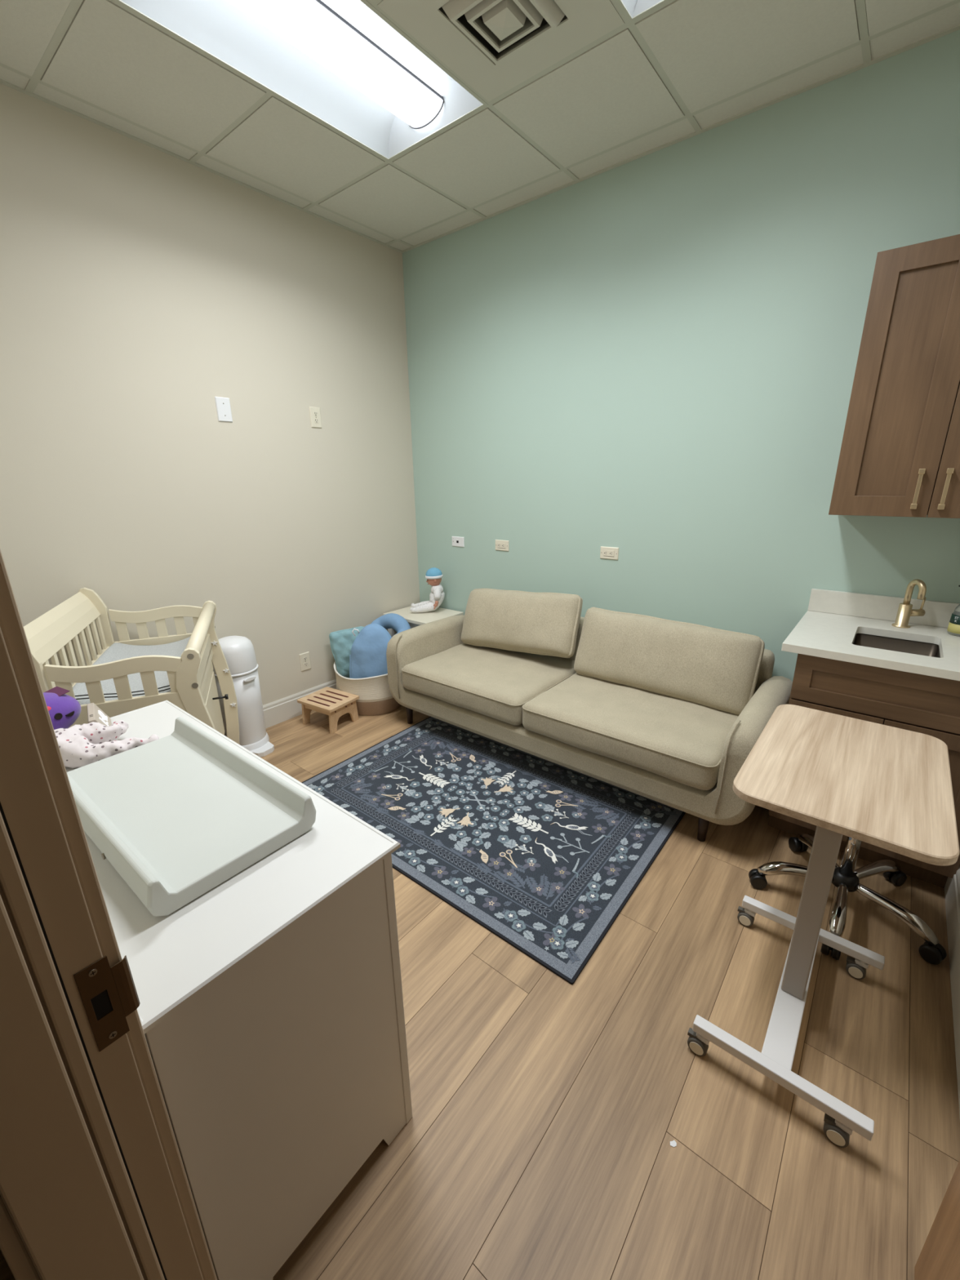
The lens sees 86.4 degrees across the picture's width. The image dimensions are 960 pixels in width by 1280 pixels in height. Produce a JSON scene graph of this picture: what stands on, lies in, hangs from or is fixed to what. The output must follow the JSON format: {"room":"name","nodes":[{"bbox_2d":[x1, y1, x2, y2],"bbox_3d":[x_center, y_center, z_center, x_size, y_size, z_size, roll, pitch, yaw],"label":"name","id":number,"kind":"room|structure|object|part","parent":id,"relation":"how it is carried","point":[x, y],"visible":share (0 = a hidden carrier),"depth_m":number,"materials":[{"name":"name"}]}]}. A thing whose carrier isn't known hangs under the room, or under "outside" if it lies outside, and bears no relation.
{"room":"lactation room","nodes":[
{"label":"lactation room","id":0,"kind":"room"},
{"bbox_2d":[197,634,213,696],"bbox_3d":[-1.450,0.162,2.234,0.934,0.112,0.780,13,22,37],"label":"end panel","id":1,"kind":"object","parent":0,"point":[206,653],"depth_m":2.38,"materials":[{"name":"beige paint"}]},
{"bbox_2d":[0,83,420,705],"bbox_3d":[-1.964,-0.811,2.264,0.120,3.284,4.720,13,22,37],"label":"wall","id":2,"kind":"structure","parent":0,"point":[142,286],"depth_m":2.64,"materials":[{"name":"beige paint"}]},
{"bbox_2d":[214,396,232,422],"bbox_3d":[-1.387,-1.248,2.772,0.008,0.122,0.078,13,22,37],"label":"blank wall plate","id":3,"kind":"object","parent":2,"relation":"attached to","point":[224,412],"visible":1,"depth_m":2.77,"materials":[{"name":"white plastic"}]},
{"bbox_2d":[222,679,336,736],"bbox_3d":[-1.361,0.486,3.318,0.014,0.155,2.800,13,22,37],"label":"baseboard","id":4,"kind":"structure","parent":2,"relation":"attached to","point":[281,710],"depth_m":3.40,"materials":[{"name":"white paint"}]},
{"bbox_2d":[298,651,311,671],"bbox_3d":[-1.179,0.146,3.456,0.009,0.122,0.076,13,22,37],"label":"wall outlet","id":5,"kind":"object","parent":2,"relation":"attached to","point":[304,658],"visible":1,"depth_m":3.45,"materials":[{"name":"beige plastic"}]},
{"bbox_2d":[309,406,321,428],"bbox_3d":[-1.026,-1.390,3.195,0.009,0.120,0.076,13,22,37],"label":"wall outlet","id":6,"kind":"object","parent":2,"relation":"attached to","point":[314,412],"visible":1,"depth_m":3.19,"materials":[{"name":"beige plastic"}]},
{"bbox_2d":[0,705,959,1279],"bbox_3d":[-0.137,1.200,1.326,4.676,0.030,4.650,13,22,37],"label":"floor","id":7,"kind":"structure","parent":0,"point":[548,1110],"depth_m":1.31,"materials":[{"name":"brown wood"}]},
{"bbox_2d":[23,587,239,744],"bbox_3d":[-1.449,0.341,2.291,0.587,1.058,0.871,-8,19,-21],"label":"crib","id":8,"kind":"object","parent":7,"relation":"on","point":[191,676],"visible":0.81,"depth_m":2.04,"materials":[{"name":"beige paint"}]},
{"bbox_3d":[-1.513,0.489,1.829,0.097,1.058,0.022,-8,19,-21],"label":"post","id":9,"kind":"part","parent":8,"relation":"part of","materials":[{"name":"beige paint"}]},
{"bbox_3d":[-1.664,0.176,2.146,0.022,0.065,0.824,-8,19,-21],"label":"rail","id":10,"kind":"part","parent":8,"relation":"part of","materials":[{"name":"beige paint"}]},
{"bbox_3d":[-1.837,0.256,2.575,0.097,1.058,0.022,-8,19,-21],"label":"post","id":11,"kind":"part","parent":8,"relation":"part of","materials":[{"name":"beige paint"}]},
{"bbox_3d":[-1.283,0.102,1.813,0.400,0.090,0.018,-8,19,-21],"label":"rail","id":12,"kind":"part","parent":8,"relation":"part of","materials":[{"name":"beige paint"}]},
{"bbox_2d":[72,635,191,705],"bbox_3d":[-1.455,0.116,2.215,0.392,0.095,0.774,-8,19,-21],"label":"mattress","id":13,"kind":"object","parent":8,"relation":"on","point":[116,651],"visible":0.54,"depth_m":2.17,"materials":[{"name":"grey fabric"}]},
{"bbox_3d":[-1.605,-0.130,2.553,0.400,0.090,0.018,-8,19,-21],"label":"rail","id":14,"kind":"part","parent":8,"relation":"part of","materials":[{"name":"beige paint"}]},
{"bbox_3d":[-1.071,0.481,2.023,0.117,0.943,0.024,-8,19,-21],"label":"post","id":15,"kind":"part","parent":8,"relation":"part of","materials":[{"name":"beige paint"}]},
{"bbox_3d":[-1.267,0.233,2.336,0.023,0.080,0.812,-8,19,-21],"label":"drawer","id":16,"kind":"part","parent":8,"relation":"part of","materials":[{"name":"beige paint"}]},
{"bbox_3d":[-1.264,0.449,2.405,0.023,0.358,0.812,-8,19,-21],"label":"cabinet door","id":17,"kind":"part","parent":8,"relation":"part of","materials":[{"name":"beige paint"}]},
{"bbox_3d":[-1.292,0.287,2.546,0.069,0.026,0.026,-8,19,-21],"label":"knob","id":18,"kind":"part","parent":8,"relation":"part of","materials":[{"name":"black plastic"}]},
{"bbox_3d":[-1.392,0.249,2.764,0.117,0.943,0.024,-8,19,-21],"label":"post","id":19,"kind":"part","parent":8,"relation":"part of","materials":[{"name":"beige paint"}]},
{"bbox_2d":[65,700,412,1279],"bbox_3d":[-0.751,0.756,1.338,1.153,0.825,0.483,13,22,37],"label":"dresser","id":20,"kind":"object","parent":7,"relation":"on","point":[270,1010],"visible":0.7,"depth_m":0.93,"materials":[{"name":"white laminate"}]},
{"bbox_2d":[43,686,80,729],"bbox_3d":[-1.264,0.219,1.467,0.156,0.133,0.196,13,22,37],"label":"plush toy","id":21,"kind":"object","parent":20,"relation":"on","point":[64,709],"visible":0.41,"depth_m":1.47,"materials":[{"name":"purple fabric"}]},
{"bbox_2d":[87,702,111,726],"bbox_3d":[-1.131,0.237,1.515,0.057,0.065,0.148,-14,22,-35],"label":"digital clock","id":22,"kind":"object","parent":20,"relation":"on","point":[95,714],"visible":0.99,"depth_m":1.51,"materials":[{"name":"white plastic"}]},
{"bbox_2d":[53,720,159,768],"bbox_3d":[-1.041,0.273,1.369,0.287,0.096,0.183,-15,23,-38],"label":"sleeper","id":23,"kind":"object","parent":20,"relation":"on","point":[80,745],"visible":0.73,"depth_m":1.34,"materials":[{"name":"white fabric"}]},
{"bbox_2d":[66,716,315,916],"bbox_3d":[-0.689,0.343,1.143,0.623,0.077,0.327,13,22,37],"label":"changing pad","id":24,"kind":"object","parent":20,"relation":"on","point":[180,814],"visible":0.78,"depth_m":1.07,"materials":[{"name":"grey plastic"}]},
{"bbox_3d":[-0.326,0.869,1.002,0.018,0.803,0.445,13,22,37],"label":"panel","id":25,"kind":"part","parent":20,"relation":"part of","materials":[{"name":"white laminate"}]},
{"bbox_2d":[212,635,274,757],"bbox_3d":[-1.373,0.320,2.965,0.307,0.687,0.244,10,20,30],"label":"pail","id":26,"kind":"object","parent":7,"relation":"on","point":[238,651],"visible":0.7,"depth_m":2.91,"materials":[{"name":"white plastic"}]},
{"bbox_3d":[-1.404,0.075,2.904,0.234,0.184,0.234,10,20,30],"label":"lid","id":27,"kind":"part","parent":26,"relation":"part of","materials":[{"name":"white plastic"}]},
{"bbox_2d":[297,686,359,733],"bbox_3d":[-0.986,0.459,3.355,0.310,0.173,0.254,10,21,31],"label":"step stool","id":28,"kind":"object","parent":7,"relation":"on","point":[334,703],"visible":1,"depth_m":3.30,"materials":[{"name":"brown wood"}]},
{"bbox_3d":[-1.035,0.437,3.266,0.234,0.040,0.016,10,21,31],"label":"rail","id":29,"kind":"part","parent":28,"relation":"part of","materials":[{"name":"brown wood"}]},
{"bbox_2d":[333,661,400,715],"bbox_3d":[-0.755,0.281,3.594,0.513,0.359,0.487,13,22,37],"label":"rope basket","id":30,"kind":"object","parent":7,"relation":"on","point":[375,697],"visible":0.4,"depth_m":3.39,"materials":[{"name":"beige fabric"}]},
{"bbox_2d":[328,626,364,677],"bbox_3d":[-0.882,0.087,3.533,0.285,0.362,0.105,-3,18,-6],"label":"quilted pillow","id":31,"kind":"object","parent":30,"relation":"in","point":[341,642],"visible":0.41,"depth_m":3.48,"materials":[{"name":"teal fabric"}]},
{"bbox_2d":[349,623,391,678],"bbox_3d":[-0.705,0.101,3.418,0.344,0.416,0.158,-1,18,-1],"label":"pillow","id":32,"kind":"object","parent":30,"relation":"in","point":[367,658],"visible":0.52,"depth_m":3.36,"materials":[{"name":"blue fabric"}]},
{"bbox_2d":[371,613,410,634],"bbox_3d":[-0.645,-0.088,3.692,0.329,0.190,0.194,10,20,30],"label":"pillow","id":33,"kind":"object","parent":30,"relation":"on","point":[397,622],"visible":0.57,"depth_m":3.67,"materials":[{"name":"blue fabric"}]},
{"bbox_2d":[382,606,463,636],"bbox_3d":[-0.427,0.055,3.975,0.470,0.550,0.395,13,22,37],"label":"end table","id":34,"kind":"object","parent":7,"relation":"on","point":[414,619],"visible":0.16,"depth_m":3.84,"materials":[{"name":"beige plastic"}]},
{"bbox_3d":[-0.677,0.101,3.990,0.040,0.460,0.040,13,22,37],"label":"leg","id":35,"kind":"part","parent":34,"relation":"part of","materials":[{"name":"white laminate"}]},
{"bbox_2d":[409,567,444,612],"bbox_3d":[-0.403,-0.386,3.891,0.266,0.328,0.200,-2,18,-4],"label":"baby doll","id":36,"kind":"object","parent":34,"relation":"on","point":[433,575],"visible":1,"depth_m":3.85,"materials":[{"name":"fabric"}]},
{"bbox_2d":[301,716,685,984],"bbox_3d":[0.001,0.789,2.539,1.672,0.011,1.165,13,22,37],"label":"area rug","id":37,"kind":"object","parent":7,"relation":"on","point":[544,855],"visible":0.93,"depth_m":2.31,"materials":[{"name":"fabric"}]},
{"bbox_2d":[386,588,792,841],"bbox_3d":[0.487,0.219,2.905,2.144,0.862,0.865,13,22,37],"label":"sofa","id":38,"kind":"object","parent":7,"relation":"on","point":[669,713],"visible":1,"depth_m":2.60,"materials":[{"name":"beige fabric"}]},
{"bbox_3d":[-0.458,0.471,3.329,0.048,0.150,0.048,13,22,37],"label":"leg","id":39,"kind":"part","parent":38,"relation":"part of","materials":[{"name":"brown wood"}]},
{"bbox_2d":[401,643,576,725],"bbox_3d":[0.099,0.209,3.195,0.896,0.182,0.810,13,22,37],"label":"seat cushion","id":40,"kind":"object","parent":38,"relation":"on","point":[491,685],"depth_m":2.99,"materials":[{"name":"beige fabric"}]},
{"bbox_2d":[461,588,582,657],"bbox_3d":[0.236,-0.121,3.246,0.860,0.392,0.202,8,-5,39],"label":"cushion","id":41,"kind":"object","parent":38,"relation":"on","point":[517,623],"depth_m":3.13,"materials":[{"name":"beige fabric"}]},
{"bbox_2d":[522,672,737,790],"bbox_3d":[0.821,0.377,2.635,0.950,0.180,0.810,13,22,37],"label":"seat cushion","id":42,"kind":"object","parent":38,"relation":"on","point":[677,742],"depth_m":2.39,"materials":[{"name":"beige fabric"}]},
{"bbox_3d":[0.715,0.112,3.167,1.914,0.480,0.140,13,22,37],"label":"backrest","id":43,"kind":"part","parent":38,"relation":"part of","materials":[{"name":"beige fabric"}]},
{"bbox_2d":[573,607,764,715],"bbox_3d":[0.947,0.090,2.692,0.930,0.404,0.199,14,3,37],"label":"cushion","id":44,"kind":"object","parent":38,"relation":"on","point":[706,670],"depth_m":2.58,"materials":[{"name":"beige fabric"}]},
{"bbox_3d":[0.970,0.803,2.223,0.048,0.150,0.048,13,22,37],"label":"leg","id":45,"kind":"part","parent":38,"relation":"part of","materials":[{"name":"brown wood"}]},
{"bbox_2d":[670,1140,676,1146],"bbox_3d":[0.462,1.206,1.224,0.017,0.001,0.012,-5,18,-12],"label":"paper scrap","id":46,"kind":"object","parent":7,"relation":"on","point":[673,1144],"visible":1,"depth_m":1.22,"materials":[{"name":"white paper"}]},
{"bbox_2d":[687,704,959,1147],"bbox_3d":[1.028,0.727,1.551,0.478,0.701,0.958,13,22,37],"label":"side table","id":47,"kind":"object","parent":7,"relation":"on","point":[889,788],"visible":1,"depth_m":1.40,"materials":[{"name":"brown wood"}]},
{"bbox_3d":[0.589,1.091,1.418,0.022,0.011,0.016,13,22,37],"label":"brake lever","id":48,"kind":"part","parent":47,"relation":"part of","materials":[{"name":"grey plastic"}]},
{"bbox_3d":[0.929,0.958,1.816,0.022,0.011,0.016,13,22,37],"label":"brake lever","id":49,"kind":"part","parent":47,"relation":"part of","materials":[{"name":"grey plastic"}]},
{"bbox_3d":[0.746,1.090,1.292,0.397,0.030,0.032,13,22,37],"label":"foot rail","id":50,"kind":"part","parent":47,"relation":"part of","materials":[{"name":"white metal"}]},
{"bbox_3d":[0.902,0.739,1.394,0.056,0.576,0.042,13,22,37],"label":"post","id":51,"kind":"part","parent":47,"relation":"part of","materials":[{"name":"silver metal"}]},
{"bbox_3d":[1.086,0.958,1.690,0.397,0.030,0.032,13,22,37],"label":"foot rail","id":52,"kind":"part","parent":47,"relation":"part of","materials":[{"name":"white metal"}]},
{"bbox_3d":[0.838,1.148,1.225,0.022,0.011,0.016,13,22,37],"label":"brake lever","id":53,"kind":"part","parent":47,"relation":"part of","materials":[{"name":"black plastic"}]},
{"bbox_3d":[1.178,1.016,1.623,0.022,0.011,0.016,13,22,37],"label":"brake lever","id":54,"kind":"part","parent":47,"relation":"part of","materials":[{"name":"grey plastic"}]},
{"bbox_2d":[748,833,946,964],"bbox_3d":[1.326,0.738,1.820,0.586,0.507,0.589,13,22,37],"label":"stool","id":55,"kind":"object","parent":7,"relation":"on","point":[846,877],"visible":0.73,"depth_m":1.83,"materials":[{"name":"silver metal"}]},
{"bbox_3d":[1.188,0.880,1.929,0.252,0.071,0.047,5,19,18],"label":"leg","id":56,"kind":"part","parent":55,"relation":"part of","materials":[{"name":"silver metal"}]},
{"bbox_3d":[1.341,0.843,2.036,0.047,0.070,0.245,0,18,3],"label":"leg","id":57,"kind":"part","parent":55,"relation":"part of","materials":[{"name":"silver metal"}]},
{"bbox_3d":[1.239,0.931,1.765,0.047,0.071,0.261,13,22,37],"label":"leg","id":58,"kind":"part","parent":55,"relation":"part of","materials":[{"name":"silver metal"}]},
{"bbox_3d":[1.496,0.873,1.937,0.255,0.071,0.047,-6,18,-15],"label":"leg","id":59,"kind":"part","parent":55,"relation":"part of","materials":[{"name":"silver metal"}]},
{"bbox_3d":[1.417,0.933,1.751,0.047,0.071,0.253,-11,20,-29],"label":"leg","id":60,"kind":"part","parent":55,"relation":"part of","materials":[{"name":"silver metal"}]},
{"bbox_2d":[768,653,959,888],"bbox_3d":[1.685,0.434,2.179,0.616,0.858,0.617,13,22,37],"label":"base cabinet","id":61,"kind":"object","parent":7,"relation":"on","point":[930,705],"visible":0.32,"depth_m":1.89,"materials":[{"name":"brown wood"}]},
{"bbox_3d":[1.379,0.526,2.065,0.304,0.551,0.020,13,22,37],"label":"cabinet door","id":62,"kind":"part","parent":61,"relation":"part of","materials":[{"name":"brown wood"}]},
{"bbox_2d":[781,588,959,680],"bbox_3d":[1.649,-0.043,2.031,0.670,0.137,0.651,13,22,37],"label":"countertop","id":63,"kind":"structure","parent":61,"relation":"on","point":[828,628],"depth_m":2.14,"materials":[{"name":"white stone"}]},
{"bbox_2d":[853,633,940,657],"bbox_3d":[1.643,0.113,2.049,0.294,0.167,0.341,13,22,37],"label":"sink","id":64,"kind":"object","parent":63,"relation":"in","point":[916,647],"visible":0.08,"depth_m":2.14,"materials":[{"name":"metal"}]},
{"bbox_2d":[891,578,926,628],"bbox_3d":[1.830,-0.152,2.144,0.108,0.211,0.110,0,18,3],"label":"faucet","id":65,"kind":"object","parent":63,"relation":"on","point":[905,611],"visible":1,"depth_m":2.16,"materials":[{"name":"gold metal"}]},
{"bbox_3d":[1.806,-0.195,2.121,0.024,0.115,0.091,0,18,3],"label":"spout","id":66,"kind":"part","parent":65,"relation":"part of","materials":[{"name":"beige metal"}]},
{"bbox_3d":[1.877,-0.151,2.168,0.017,0.061,0.009,-8,19,-22],"label":"lever","id":67,"kind":"part","parent":65,"relation":"part of","materials":[{"name":"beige metal"}]},
{"bbox_2d":[946,585,959,636],"bbox_3d":[1.942,-0.121,2.044,0.084,0.206,0.081,13,22,37],"label":"soap bottle","id":68,"kind":"object","parent":63,"relation":"on","point":[953,628],"visible":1,"depth_m":2.05,"materials":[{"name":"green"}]},
{"bbox_3d":[1.493,0.195,1.859,0.610,0.190,0.020,13,22,37],"label":"drawer","id":69,"kind":"part","parent":61,"relation":"part of","materials":[{"name":"brown wood"}]},
{"bbox_3d":[1.617,0.581,1.881,0.304,0.551,0.020,13,22,37],"label":"cabinet door","id":70,"kind":"part","parent":61,"relation":"part of","materials":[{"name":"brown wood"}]},
{"bbox_2d":[0,0,959,253],"bbox_3d":[-0.101,-1.989,1.423,3.365,0.023,2.800,13,22,37],"label":"ceiling","id":71,"kind":"structure","parent":0,"point":[682,70],"depth_m":2.06,"materials":[{"name":"tile"}]},
{"bbox_2d":[113,0,488,161],"bbox_3d":[-0.588,-2.162,1.814,0.610,0.126,1.219,13,22,37],"label":"ceiling light","id":72,"kind":"object","parent":71,"relation":"attached to","point":[344,64],"visible":0.98,"depth_m":1.93,"materials":[{"name":"paint"}]},
{"bbox_2d":[377,0,624,101],"bbox_3d":[0.078,-2.095,1.682,0.584,0.124,0.584,13,22,37],"label":"ceiling vent","id":73,"kind":"object","parent":71,"relation":"in","point":[495,46],"visible":1,"depth_m":1.75,"materials":[{"name":"metal"}]},
{"bbox_2d":[614,0,671,23],"bbox_3d":[0.360,-1.942,1.079,0.610,0.126,1.219,13,22,37],"label":"ceiling light","id":74,"kind":"object","parent":71,"relation":"attached to","point":[633,10],"visible":1,"depth_m":1.68,"materials":[{"name":"paint"}]},
{"bbox_2d":[402,29,959,681],"bbox_3d":[1.317,-0.948,2.539,4.600,3.284,0.120,13,22,37],"label":"wall","id":75,"kind":"structure","parent":0,"point":[652,357],"depth_m":2.58,"materials":[{"name":"green paint"}]},
{"bbox_2d":[451,536,464,546],"bbox_3d":[-0.164,-0.728,3.788,0.118,0.073,0.008,13,22,37],"label":"wall plate","id":76,"kind":"object","parent":75,"relation":"attached to","point":[457,541],"visible":1,"depth_m":3.78,"materials":[{"name":"white plastic"}]},
{"bbox_2d":[495,539,509,551],"bbox_3d":[0.151,-0.654,3.542,0.116,0.073,0.010,13,22,37],"label":"wall outlet","id":77,"kind":"object","parent":75,"relation":"attached to","point":[502,545],"visible":1,"depth_m":3.54,"materials":[{"name":"beige plastic"}]},
{"bbox_2d":[497,542,505,548],"bbox_3d":[0.149,-0.654,3.540,0.066,0.033,0.002,13,22,37],"label":"receptacle","id":78,"kind":"object","parent":77,"relation":"attached to","point":[500,545],"depth_m":3.54,"materials":[{"name":"beige plastic"}]},
{"bbox_2d":[600,546,618,559],"bbox_3d":[0.772,-0.519,3.058,0.116,0.073,0.010,13,22,37],"label":"wall outlet","id":79,"kind":"object","parent":75,"relation":"attached to","point":[606,553],"visible":1,"depth_m":3.05,"materials":[{"name":"beige plastic"}]},
{"bbox_2d":[603,550,613,556],"bbox_3d":[0.770,-0.518,3.056,0.066,0.033,0.002,13,22,37],"label":"receptacle","id":80,"kind":"object","parent":79,"relation":"attached to","point":[606,553],"depth_m":3.06,"materials":[{"name":"beige plastic"}]},
{"bbox_2d":[807,588,959,627],"bbox_3d":[1.847,-0.135,2.259,0.670,0.106,0.020,13,22,37],"label":"backsplash","id":81,"kind":"structure","parent":75,"relation":"attached to","point":[938,614],"depth_m":2.30,"materials":[{"name":"white stone"}]},
{"bbox_2d":[828,234,959,518],"bbox_3d":[1.742,-0.916,1.857,0.628,0.900,0.359,13,22,37],"label":"upper cabinet","id":82,"kind":"object","parent":75,"relation":"attached to","point":[900,455],"visible":1,"depth_m":1.84,"materials":[{"name":"brown wood"}]},
{"bbox_3d":[1.604,-0.553,1.874,0.018,0.141,0.032,13,22,37],"label":"handle","id":83,"kind":"part","parent":82,"relation":"part of","materials":[{"name":"beige metal"}]},
{"bbox_3d":[1.775,-0.855,1.663,0.319,0.900,0.020,13,22,37],"label":"cabinet door","id":84,"kind":"part","parent":82,"relation":"part of","materials":[{"name":"brown wood"}]},
{"bbox_3d":[1.664,-0.539,1.828,0.018,0.141,0.032,13,22,37],"label":"handle","id":85,"kind":"part","parent":82,"relation":"part of","materials":[{"name":"beige metal"}]},
{"bbox_3d":[-0.526,-0.231,0.377,4.600,3.284,0.140,13,22,37],"label":"wall","id":86,"kind":"structure","parent":0,"visible":0},
{"bbox_2d":[0,549,217,1279],"bbox_3d":[-0.132,0.376,0.245,1.040,2.195,0.178,13,22,37],"label":"trim","id":87,"kind":"structure","parent":86,"relation":"attached to","point":[95,1185],"depth_m":0.58,"materials":[{"name":"brown paint"}]},
{"bbox_3d":[-0.443,0.430,0.615,0.005,0.122,0.050,11,21,33],"label":"strike plate","id":88,"kind":"part","parent":87,"relation":"part of","materials":[{"name":"brown metal"}]},
{"bbox_2d":[914,1160,959,1279],"bbox_3d":[0.562,0.357,0.369,0.095,2.112,0.910,13,22,37],"label":"door","id":89,"kind":"structure","parent":86,"relation":"in","point":[939,1259],"depth_m":0.91,"materials":[{"name":"brown wood"}]},
{"bbox_3d":[1.273,-0.388,0.784,0.120,3.284,2.800,13,22,37],"label":"wall","id":90,"kind":"structure","parent":0,"visible":0},
{"bbox_2d":[944,866,959,1115],"bbox_3d":[1.244,1.090,1.299,0.014,0.155,2.800,13,22,37],"label":"baseboard","id":91,"kind":"structure","parent":90,"relation":"attached to","point":[952,888],"depth_m":1.65,"materials":[{"name":"white paint"}]}
]}

